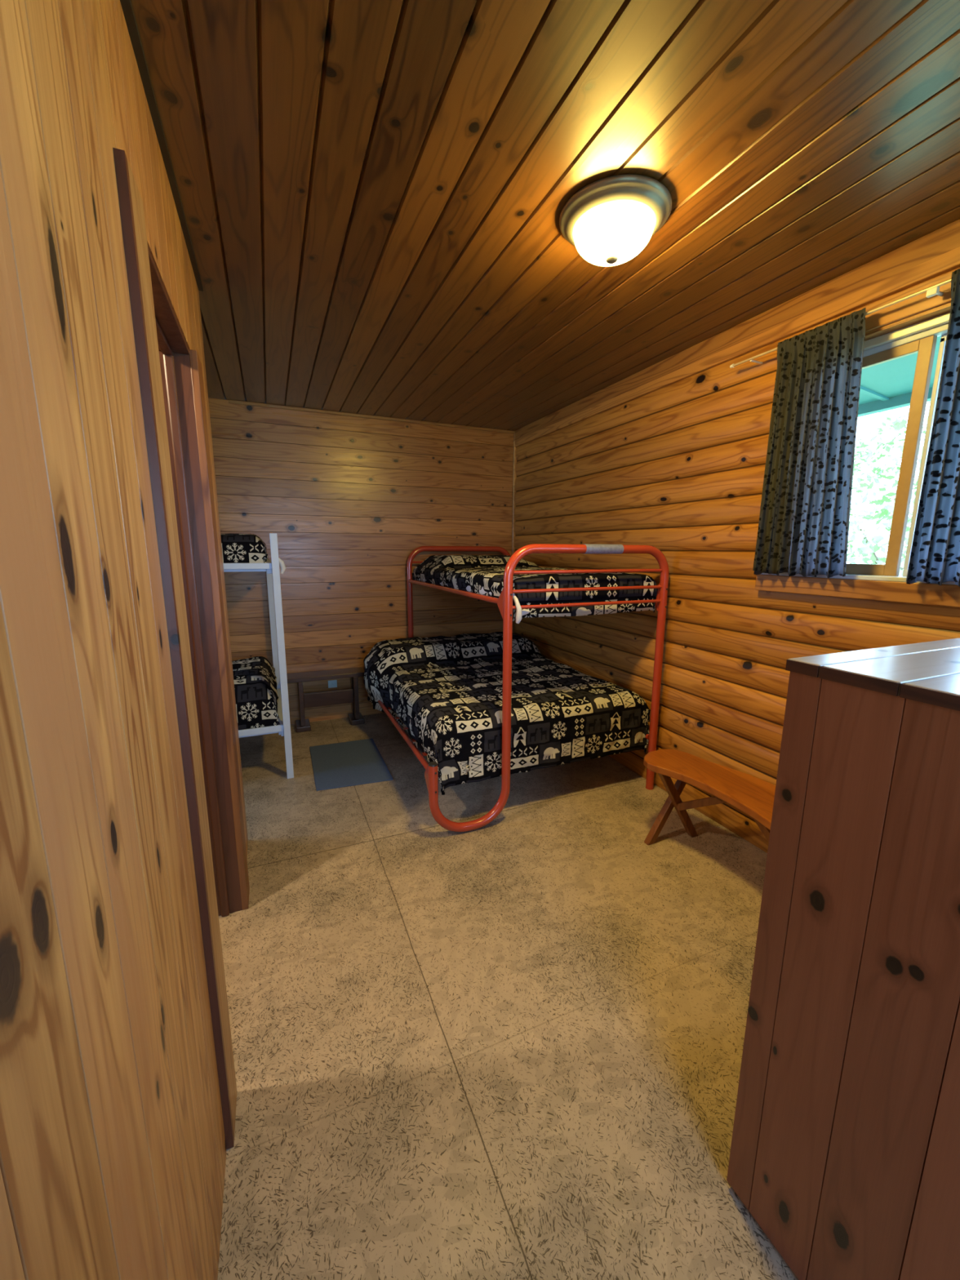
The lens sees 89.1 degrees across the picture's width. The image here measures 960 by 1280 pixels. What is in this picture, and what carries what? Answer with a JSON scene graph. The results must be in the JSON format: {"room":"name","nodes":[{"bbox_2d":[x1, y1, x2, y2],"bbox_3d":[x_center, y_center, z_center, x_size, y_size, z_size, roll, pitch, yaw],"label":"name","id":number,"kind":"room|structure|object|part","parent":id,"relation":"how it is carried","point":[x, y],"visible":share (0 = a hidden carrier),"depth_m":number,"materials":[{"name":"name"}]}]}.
{"room":"cabin bunk bedroom","nodes":[
{"label":"cabin bunk bedroom","id":0,"kind":"room"},
{"bbox_2d":[0,0,248,1279],"bbox_3d":[-0.459,0.116,0.486,0.085,2.590,4.000,-4,11,-23],"label":"wall","id":1,"kind":"structure","parent":0,"point":[113,1144],"depth_m":0.56,"materials":[{"name":"brown wood"}]},
{"bbox_2d":[120,0,203,291],"bbox_3d":[-0.406,-1.155,0.271,0.018,0.012,4.000,-4,11,-23],"label":"trim","id":2,"kind":"structure","parent":1,"relation":"attached to","point":[126,6],"depth_m":1.25,"materials":[{"name":"brown wood"}]},
{"bbox_2d":[112,147,249,1149],"bbox_3d":[-0.876,0.137,1.493,0.117,2.177,1.040,-4,11,-23],"label":"door","id":3,"kind":"structure","parent":1,"relation":"in","point":[171,379],"depth_m":1.55,"materials":[{"name":"brown wood"}]},
{"bbox_3d":[-1.012,0.063,1.921,0.024,2.165,0.134,-4,11,-23],"label":"casing","id":4,"kind":"part","parent":3,"relation":"part of","materials":[{"name":"brown wood"}]},
{"bbox_2d":[208,397,513,724],"bbox_3d":[-1.777,-0.544,4.005,4.900,2.590,0.140,-4,11,-23],"label":"wall","id":5,"kind":"structure","parent":0,"point":[347,500],"depth_m":4.17,"materials":[{"name":"brown wood"}]},
{"bbox_2d":[328,680,337,688],"bbox_3d":[-1.302,0.388,4.305,0.075,0.066,0.008,-4,11,-23],"label":"outlet","id":6,"kind":"object","parent":5,"relation":"attached to","point":[332,683],"visible":1,"depth_m":4.30,"materials":[{"name":"plastic"}]},
{"bbox_2d":[228,400,515,434],"bbox_3d":[-0.771,-1.863,4.108,2.408,0.024,0.014,-4,11,-23],"label":"trim","id":7,"kind":"structure","parent":5,"relation":"attached to","point":[233,402],"depth_m":4.02,"materials":[{"name":"brown wood"}]},
{"bbox_2d":[511,433,516,633],"bbox_3d":[0.325,-0.670,4.802,0.032,2.566,0.026,-4,11,-23],"label":"trim","id":8,"kind":"structure","parent":5,"relation":"attached to","point":[514,460],"depth_m":4.66,"materials":[{"name":"brown wood"}]},
{"bbox_2d":[217,712,798,1279],"bbox_3d":[-0.645,1.292,1.567,5.050,0.120,6.100,-4,11,-23],"label":"floor","id":9,"kind":"structure","parent":0,"point":[509,1047],"depth_m":1.55,"materials":[{"name":"beige concrete"}]},
{"bbox_2d":[222,533,293,778],"bbox_3d":[-2.320,0.115,3.179,2.014,1.590,1.010,-4,11,-23],"label":"bunk bed","id":10,"kind":"object","parent":9,"relation":"on","point":[283,729],"visible":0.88,"depth_m":3.12,"materials":[{"name":"white paint"}]},
{"bbox_2d":[220,533,268,563],"bbox_3d":[-2.332,-0.564,3.044,1.854,0.225,0.933,-4,11,-23],"label":"mattress","id":11,"kind":"object","parent":10,"relation":"on","point":[236,548],"visible":0.2,"depth_m":2.95,"materials":[{"name":"fabric"}]},
{"bbox_3d":[-2.161,-0.392,2.633,1.912,0.037,0.020,-4,11,-23],"label":"rail","id":12,"kind":"part","parent":10,"relation":"part of","materials":[{"name":"white paint"}]},
{"bbox_2d":[231,656,279,729],"bbox_3d":[-2.337,0.409,3.222,1.861,0.335,0.938,-4,11,-23],"label":"mattress","id":13,"kind":"object","parent":10,"relation":"on","point":[256,697],"visible":0.21,"depth_m":3.18,"materials":[{"name":"fabric"}]},
{"bbox_3d":[-2.167,0.639,2.825,1.912,0.040,0.020,-4,11,-23],"label":"rail","id":14,"kind":"part","parent":10,"relation":"part of","materials":[{"name":"white metal"}]},
{"bbox_3d":[-1.482,-0.520,3.427,0.032,0.067,0.925,-4,11,-23],"label":"rail","id":15,"kind":"part","parent":10,"relation":"part of","materials":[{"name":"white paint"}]},
{"bbox_3d":[-1.678,0.080,3.988,0.042,1.370,0.040,-4,11,-23],"label":"post","id":16,"kind":"part","parent":10,"relation":"part of","materials":[{"name":"white paint"}]},
{"bbox_3d":[-1.487,0.510,3.618,0.032,0.070,0.925,-4,11,-23],"label":"rail","id":17,"kind":"part","parent":10,"relation":"part of","materials":[{"name":"white metal"}]},
{"bbox_3d":[-1.260,0.134,3.107,0.042,1.590,0.040,-4,11,-23],"label":"post","id":18,"kind":"part","parent":10,"relation":"part of","materials":[{"name":"white paint"}]},
{"bbox_2d":[286,666,364,732],"bbox_3d":[-1.325,0.508,4.186,0.670,0.460,0.215,-4,11,-23],"label":"bench","id":19,"kind":"object","parent":9,"relation":"on","point":[346,695],"visible":0.9,"depth_m":4.14,"materials":[{"name":"brown wood"}]},
{"bbox_3d":[-1.532,0.505,4.167,0.035,0.380,0.045,-4,11,-23],"label":"leg","id":20,"kind":"part","parent":19,"relation":"part of","materials":[{"name":"brown wood"}]},
{"bbox_3d":[-1.477,0.526,4.040,0.035,0.375,0.045,-4,11,-23],"label":"leg","id":21,"kind":"part","parent":19,"relation":"part of","materials":[{"name":"brown wood"}]},
{"bbox_3d":[-1.326,0.298,4.152,0.670,0.035,0.205,-4,11,-23],"label":"seat","id":22,"kind":"part","parent":19,"relation":"part of","materials":[{"name":"brown wood"}]},
{"bbox_3d":[-1.124,0.475,4.339,0.035,0.380,0.045,-4,11,-23],"label":"leg","id":23,"kind":"part","parent":19,"relation":"part of","materials":[{"name":"brown wood"}]},
{"bbox_3d":[-1.069,0.496,4.212,0.035,0.375,0.045,-4,11,-23],"label":"leg","id":24,"kind":"part","parent":19,"relation":"part of","materials":[{"name":"brown wood"}]},
{"bbox_2d":[309,738,393,791],"bbox_3d":[-0.940,0.871,3.477,0.489,0.009,0.772,-4,11,-23],"label":"floor mat","id":25,"kind":"object","parent":9,"relation":"on","point":[355,762],"visible":1,"depth_m":3.42,"materials":[{"name":"grey fabric"}]},
{"bbox_2d":[363,543,669,831],"bbox_3d":[0.029,0.073,3.625,1.494,1.532,2.082,-4,11,-23],"label":"bunk bed","id":26,"kind":"object","parent":9,"relation":"on","point":[504,602],"visible":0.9,"depth_m":2.67,"materials":[{"name":"red paint"}]},
{"bbox_3d":[-0.627,0.543,3.436,0.033,0.033,1.980,-4,11,-23],"label":"rail","id":27,"kind":"part","parent":26,"relation":"part of","materials":[{"name":"red metal"}]},
{"bbox_3d":[-0.236,-0.357,3.437,0.033,0.033,1.980,-4,11,-23],"label":"rail","id":28,"kind":"part","parent":26,"relation":"part of","materials":[{"name":"red metal"}]},
{"bbox_3d":[-0.168,-0.113,4.629,1.054,1.530,0.048,-4,11,-23],"label":"head frame","id":29,"kind":"part","parent":26,"relation":"part of","materials":[{"name":"red paint"}]},
{"bbox_2d":[363,631,650,795],"bbox_3d":[0.006,0.352,3.665,1.519,0.544,1.972,-4,11,-23],"label":"bedding","id":30,"kind":"object","parent":26,"relation":"on","point":[446,691],"visible":0.95,"depth_m":2.99,"materials":[{"name":"fabric"}]},
{"bbox_2d":[412,554,657,623],"bbox_3d":[0.239,-0.449,3.584,0.985,0.332,2.026,-4,11,-23],"label":"mattress","id":31,"kind":"object","parent":26,"relation":"on","point":[483,575],"visible":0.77,"depth_m":2.81,"materials":[{"name":"fabric"}]},
{"bbox_2d":[643,748,775,844],"bbox_3d":[1.181,0.894,2.229,0.375,0.440,1.016,-4,11,-23],"label":"bench","id":32,"kind":"object","parent":9,"relation":"on","point":[753,796],"visible":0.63,"depth_m":2.36,"materials":[{"name":"brown wood"}]},
{"bbox_3d":[0.998,0.851,2.554,0.294,0.403,0.034,-4,11,-23],"label":"leg","id":33,"kind":"part","parent":32,"relation":"part of","materials":[{"name":"brown wood"}]},
{"bbox_3d":[1.030,0.856,2.529,0.287,0.403,0.034,-4,11,-23],"label":"leg","id":34,"kind":"part","parent":32,"relation":"part of","materials":[{"name":"brown wood"}]},
{"bbox_2d":[726,637,959,1279],"bbox_3d":[1.149,0.748,0.667,0.730,1.297,1.168,-4,11,-23],"label":"cabinet","id":35,"kind":"object","parent":9,"relation":"on","point":[845,1152],"depth_m":0.86,"materials":[{"name":"brown wood"}]},
{"bbox_2d":[788,637,959,695],"bbox_3d":[1.154,0.121,0.551,0.726,0.022,1.168,-4,11,-23],"label":"countertop","id":36,"kind":"structure","parent":35,"relation":"on","point":[935,665],"depth_m":0.90,"materials":[{"name":"brown wood"}]},
{"bbox_2d":[130,0,959,431],"bbox_3d":[-0.619,-1.378,1.104,4.900,0.120,5.950,-4,11,-23],"label":"ceiling","id":37,"kind":"structure","parent":0,"point":[374,194],"depth_m":1.42,"materials":[{"name":"brown wood"}]},
{"bbox_2d":[559,173,671,266],"bbox_3d":[0.441,-1.331,1.617,0.356,0.145,0.356,-4,11,-23],"label":"ceiling lamp","id":38,"kind":"object","parent":37,"relation":"attached to","point":[610,220],"visible":1,"depth_m":1.53,"materials":[{"name":"white glass"}]},
{"bbox_3d":[0.441,-1.317,1.620,0.257,0.085,0.257,-4,11,-23],"label":"lamp shade","id":39,"kind":"part","parent":38,"relation":"part of","materials":[{"name":"white glass"}]},
{"bbox_2d":[512,266,959,853],"bbox_3d":[1.510,-0.198,2.244,0.140,2.579,5.740,-4,11,-23],"label":"wall","id":40,"kind":"structure","parent":0,"point":[677,468],"depth_m":2.75,"materials":[{"name":"brown wood"}]},
{"bbox_2d":[515,218,959,447],"bbox_3d":[1.462,-1.396,1.981,0.032,0.145,5.710,-4,11,-23],"label":"trim","id":41,"kind":"structure","parent":40,"relation":"attached to","point":[936,253],"depth_m":2.17,"materials":[{"name":"brown wood"}]},
{"bbox_2d":[729,278,951,368],"bbox_3d":[1.641,-1.152,1.484,0.089,0.035,1.988,-4,11,-23],"label":"curtain rod","id":42,"kind":"object","parent":40,"relation":"attached to","point":[932,291],"visible":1,"depth_m":1.72,"materials":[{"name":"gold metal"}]},
{"bbox_2d":[752,307,866,577],"bbox_3d":[1.387,-0.774,2.064,0.054,1.006,0.432,-4,11,-23],"label":"curtain","id":43,"kind":"object","parent":42,"relation":"hanging from","point":[805,510],"visible":1,"depth_m":2.04,"materials":[{"name":"fabric"}]},
{"bbox_2d":[906,268,959,586],"bbox_3d":[1.592,-0.684,1.591,0.055,1.012,0.213,-4,11,-23],"label":"curtain","id":44,"kind":"object","parent":42,"relation":"hanging from","point":[935,555],"visible":1,"depth_m":1.66,"materials":[{"name":"fabric"}]},
{"bbox_2d":[755,267,959,607],"bbox_3d":[1.757,-0.653,1.533,0.175,1.118,1.715,-4,11,-23],"label":"window","id":45,"kind":"structure","parent":40,"relation":"in","point":[913,325],"depth_m":1.84,"materials":[{"name":"brown wood"}]},
{"bbox_3d":[1.746,-0.192,1.648,0.168,0.017,1.635,-4,11,-23],"label":"sill","id":46,"kind":"part","parent":45,"relation":"part of","materials":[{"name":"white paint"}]},
{"bbox_3d":[1.728,-1.145,1.375,0.040,0.095,1.600,-4,11,-23],"label":"head casing","id":47,"kind":"part","parent":45,"relation":"part of","materials":[{"name":"brown wood"}]},
{"bbox_3d":[1.580,-0.707,1.999,0.023,0.865,0.345,-4,11,-23],"label":"sash","id":48,"kind":"part","parent":45,"relation":"part of","materials":[{"name":"brown wood"}]},
{"bbox_3d":[1.892,-0.584,1.346,0.020,0.865,1.108,-4,11,-23],"label":"fixed frame","id":49,"kind":"part","parent":45,"relation":"part of","materials":[{"name":"white paint"}]},
{"label":"outside","id":50,"kind":"structure","parent":0,"visible":0},
{"bbox_3d":[3.277,1.528,2.815,36.000,0.200,26.000,-4,11,-23],"label":"ground","id":51,"kind":"structure","parent":50,"visible":0},
{"bbox_2d":[846,401,930,575],"bbox_3d":[6.515,-1.357,7.634,3.536,4.863,6.447,-4,11,-23],"label":"leafy tree","id":52,"kind":"object","parent":51,"relation":"on","point":[865,547],"visible":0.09,"depth_m":7.21,"materials":[{"name":"green plant"}]},
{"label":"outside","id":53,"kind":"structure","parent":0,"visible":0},
{"bbox_2d":[857,336,941,417],"bbox_3d":[2.565,-1.427,1.785,1.570,0.300,4.700,-4,11,-23],"label":"porch roof","id":54,"kind":"structure","parent":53,"point":[888,385],"depth_m":3.05,"materials":[{"name":"paint"}]}
]}

